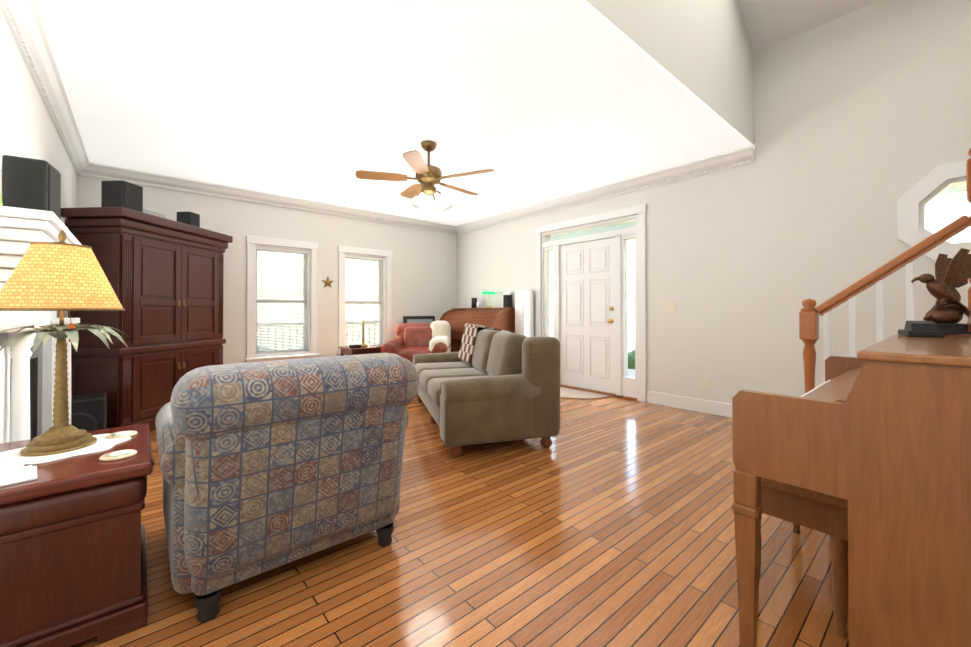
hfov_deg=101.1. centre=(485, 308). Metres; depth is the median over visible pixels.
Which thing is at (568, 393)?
doormat
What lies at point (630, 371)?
porch deck
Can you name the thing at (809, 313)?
stair railing
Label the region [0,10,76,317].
wall
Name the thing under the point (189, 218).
speaker
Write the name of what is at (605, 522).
floor
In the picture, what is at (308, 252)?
window
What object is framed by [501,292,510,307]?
frame
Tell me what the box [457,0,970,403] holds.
wall
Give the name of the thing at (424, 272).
wall
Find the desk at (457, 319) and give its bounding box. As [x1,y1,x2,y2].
[439,307,514,351]
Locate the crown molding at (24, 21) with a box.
[0,0,754,234]
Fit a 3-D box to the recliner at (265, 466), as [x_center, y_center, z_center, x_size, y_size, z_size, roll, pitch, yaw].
[-0.946,0.656,1.896,0.950,0.893,1.060,0,-1,-41]
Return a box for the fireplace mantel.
[0,206,81,442]
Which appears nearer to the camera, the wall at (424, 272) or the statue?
the statue
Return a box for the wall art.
[322,277,333,287]
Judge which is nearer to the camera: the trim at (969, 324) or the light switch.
the trim at (969, 324)
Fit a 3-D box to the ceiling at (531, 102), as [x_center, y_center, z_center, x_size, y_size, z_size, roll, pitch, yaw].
[-0.875,-1.585,4.124,5.100,0.030,4.900,0,-1,-41]
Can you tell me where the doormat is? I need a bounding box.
[560,386,611,398]
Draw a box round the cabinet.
[515,290,533,336]
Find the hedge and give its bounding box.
[257,346,634,368]
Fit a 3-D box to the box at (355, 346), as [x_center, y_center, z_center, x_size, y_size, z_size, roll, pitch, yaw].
[-1.889,0.552,5.782,0.100,0.040,0.140,0,-1,29]
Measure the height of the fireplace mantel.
1.510 m
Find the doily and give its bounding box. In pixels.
[0,434,130,464]
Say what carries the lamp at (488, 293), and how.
on the desk at (457, 319)
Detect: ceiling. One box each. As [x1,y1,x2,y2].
[35,0,754,225]
[739,0,878,52]
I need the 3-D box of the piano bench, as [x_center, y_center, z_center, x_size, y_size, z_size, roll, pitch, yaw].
[1.364,0.858,1.656,0.760,0.485,0.350,0,-1,-41]
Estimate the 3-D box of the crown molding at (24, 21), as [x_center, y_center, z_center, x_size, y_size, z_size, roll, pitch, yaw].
[-0.875,-1.502,4.124,5.100,0.135,4.899,0,-1,-41]
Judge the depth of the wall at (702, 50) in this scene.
3.11 m
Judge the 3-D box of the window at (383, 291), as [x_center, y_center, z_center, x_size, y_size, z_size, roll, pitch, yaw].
[-1.974,-0.086,6.490,0.930,1.750,0.246,0,-1,-41]
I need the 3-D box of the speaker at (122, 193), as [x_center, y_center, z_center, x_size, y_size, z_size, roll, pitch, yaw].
[-3.203,-0.967,3.526,0.204,0.260,0.190,0,0,4]
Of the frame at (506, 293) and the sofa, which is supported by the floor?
the sofa
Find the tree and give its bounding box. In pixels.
[257,289,634,321]
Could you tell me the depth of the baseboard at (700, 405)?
4.35 m
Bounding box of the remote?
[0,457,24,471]
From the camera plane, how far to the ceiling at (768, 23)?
3.62 m
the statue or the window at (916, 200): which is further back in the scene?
the window at (916, 200)
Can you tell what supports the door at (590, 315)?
attached to the wall at (862, 121)
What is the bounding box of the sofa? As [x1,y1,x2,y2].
[412,323,559,457]
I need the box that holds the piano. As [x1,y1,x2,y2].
[732,334,970,646]
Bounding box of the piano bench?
[735,468,848,637]
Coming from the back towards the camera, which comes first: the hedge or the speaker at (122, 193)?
the hedge
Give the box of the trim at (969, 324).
[967,311,970,331]
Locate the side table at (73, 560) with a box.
[0,423,153,646]
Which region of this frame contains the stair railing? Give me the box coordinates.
[799,148,970,392]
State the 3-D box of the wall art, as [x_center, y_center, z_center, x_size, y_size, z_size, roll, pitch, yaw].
[-2.380,-0.395,6.036,0.200,0.190,0.020,0,-1,-41]
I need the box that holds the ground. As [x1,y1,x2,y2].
[257,322,634,351]
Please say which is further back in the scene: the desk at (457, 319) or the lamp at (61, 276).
the desk at (457, 319)
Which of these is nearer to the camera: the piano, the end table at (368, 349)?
the piano
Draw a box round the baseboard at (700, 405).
[647,391,731,417]
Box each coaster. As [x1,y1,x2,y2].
[98,449,136,460]
[104,430,137,438]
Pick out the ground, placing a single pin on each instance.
(630, 335)
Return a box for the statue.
[911,248,970,333]
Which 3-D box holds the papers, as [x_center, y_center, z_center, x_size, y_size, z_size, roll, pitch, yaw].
[-1.516,0.527,1.216,0.160,0.007,0.200,0,-1,41]
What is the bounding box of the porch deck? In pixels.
[628,369,634,376]
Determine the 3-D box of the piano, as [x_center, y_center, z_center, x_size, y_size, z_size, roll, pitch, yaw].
[1.503,0.606,1.489,1.494,0.987,0.582,0,-1,-41]
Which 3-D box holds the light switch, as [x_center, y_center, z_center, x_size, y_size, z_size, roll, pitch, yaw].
[2.088,-0.016,4.575,0.013,0.120,0.180,0,-1,-41]
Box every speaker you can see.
[2,155,60,218]
[101,180,142,211]
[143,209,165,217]
[177,211,199,226]
[471,298,476,307]
[503,295,511,307]
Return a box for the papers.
[0,465,36,486]
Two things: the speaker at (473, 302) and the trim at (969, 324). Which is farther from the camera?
the speaker at (473, 302)
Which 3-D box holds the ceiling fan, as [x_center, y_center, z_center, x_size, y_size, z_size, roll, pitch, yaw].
[-0.536,-1.237,3.848,1.272,0.668,1.277,0,-1,-41]
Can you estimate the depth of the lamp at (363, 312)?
5.92 m
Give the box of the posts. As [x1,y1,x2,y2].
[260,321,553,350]
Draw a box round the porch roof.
[550,185,965,251]
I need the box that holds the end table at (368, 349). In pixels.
[338,345,381,355]
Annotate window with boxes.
[245,235,318,362]
[337,245,391,355]
[897,160,970,260]
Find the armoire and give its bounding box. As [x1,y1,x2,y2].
[60,207,232,431]
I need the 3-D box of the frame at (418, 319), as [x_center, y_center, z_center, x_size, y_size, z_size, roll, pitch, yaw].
[-1.111,0.643,6.976,0.640,1.007,0.204,0,-1,-41]
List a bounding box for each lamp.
[0,229,134,455]
[352,303,373,346]
[482,291,495,307]
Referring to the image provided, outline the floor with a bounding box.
[70,395,848,646]
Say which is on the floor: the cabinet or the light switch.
the cabinet
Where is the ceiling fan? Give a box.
[355,140,494,215]
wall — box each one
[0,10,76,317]
[77,175,456,364]
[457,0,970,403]
[586,0,754,145]
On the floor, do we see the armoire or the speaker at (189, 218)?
the armoire
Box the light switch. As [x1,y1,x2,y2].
[660,301,675,311]
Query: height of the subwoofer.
0.420 m
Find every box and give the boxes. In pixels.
[349,344,360,347]
[898,321,944,336]
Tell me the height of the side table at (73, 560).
0.565 m
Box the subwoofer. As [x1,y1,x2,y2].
[71,392,106,430]
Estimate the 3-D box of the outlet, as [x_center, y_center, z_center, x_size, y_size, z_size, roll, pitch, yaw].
[2.352,0.811,4.268,0.006,0.120,0.080,0,-1,-41]
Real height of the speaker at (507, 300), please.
0.200 m
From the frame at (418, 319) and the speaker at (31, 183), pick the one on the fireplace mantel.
the speaker at (31, 183)
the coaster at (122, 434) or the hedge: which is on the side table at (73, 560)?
the coaster at (122, 434)
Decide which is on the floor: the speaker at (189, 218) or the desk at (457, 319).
the desk at (457, 319)
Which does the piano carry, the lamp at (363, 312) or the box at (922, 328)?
the box at (922, 328)
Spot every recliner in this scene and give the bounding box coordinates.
[155,353,418,621]
[381,321,450,363]
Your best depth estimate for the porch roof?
6.90 m
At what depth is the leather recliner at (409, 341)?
6.27 m
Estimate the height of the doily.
0.004 m
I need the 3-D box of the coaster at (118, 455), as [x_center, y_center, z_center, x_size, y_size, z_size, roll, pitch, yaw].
[-1.319,0.527,1.435,0.104,0.011,0.104,0,-1,-41]
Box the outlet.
[702,378,709,389]
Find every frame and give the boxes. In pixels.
[403,316,434,322]
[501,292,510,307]
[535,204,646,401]

